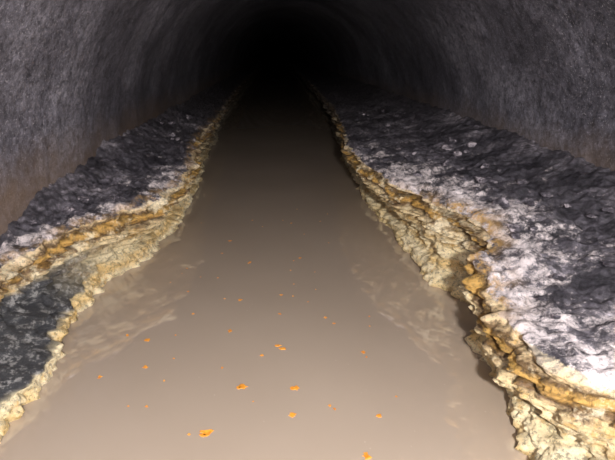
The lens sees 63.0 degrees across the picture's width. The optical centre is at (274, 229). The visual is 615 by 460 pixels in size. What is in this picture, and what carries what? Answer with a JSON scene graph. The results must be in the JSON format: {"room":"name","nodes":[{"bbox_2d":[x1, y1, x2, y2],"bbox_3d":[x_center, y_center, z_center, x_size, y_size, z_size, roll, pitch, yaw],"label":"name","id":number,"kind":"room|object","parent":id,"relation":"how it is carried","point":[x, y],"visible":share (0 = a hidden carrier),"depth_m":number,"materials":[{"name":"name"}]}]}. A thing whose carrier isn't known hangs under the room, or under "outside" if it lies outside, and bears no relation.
{"room":"underground passage","nodes":[
{"label":"underground passage","id":0,"kind":"room"},
{"bbox_2d":[0,63,528,459],"bbox_3d":[0.190,-5.749,18.921,2.340,0.001,44.500,0,20,0],"label":"water","id":1,"kind":"object","parent":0,"point":[275,162],"visible":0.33,"depth_m":1.84,"materials":[{"name":"brown liquid"}]},
{"bbox_2d":[97,220,396,459],"bbox_3d":[-0.098,0.228,2.317,0.956,0.001,2.171,0,20,0],"label":"flakes","id":2,"kind":"object","parent":1,"relation":"on","point":[205,433],"visible":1,"depth_m":1.57,"materials":[{"name":"orange"}]},
{"bbox_2d":[0,0,614,235],"bbox_3d":[0.202,-6.265,18.319,2.474,1.996,43.717,0,20,0],"label":"vault","id":3,"kind":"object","parent":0,"point":[76,75],"visible":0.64,"depth_m":2.81,"materials":[{"name":"concrete"}]},
{"bbox_2d":[0,58,265,443],"bbox_3d":[-0.791,-5.900,18.842,0.659,0.754,44.454,0,20,0],"label":"ledge","id":4,"kind":"object","parent":3,"relation":"attached to","point":[98,221],"visible":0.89,"depth_m":2.21,"materials":[{"name":"stone"}]},
{"bbox_2d":[284,57,614,459],"bbox_3d":[0.988,-5.913,18.838,1.064,0.784,44.454,0,20,0],"label":"ledge","id":5,"kind":"object","parent":3,"relation":"attached to","point":[517,230],"visible":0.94,"depth_m":1.92,"materials":[{"name":"stone"}]}
]}

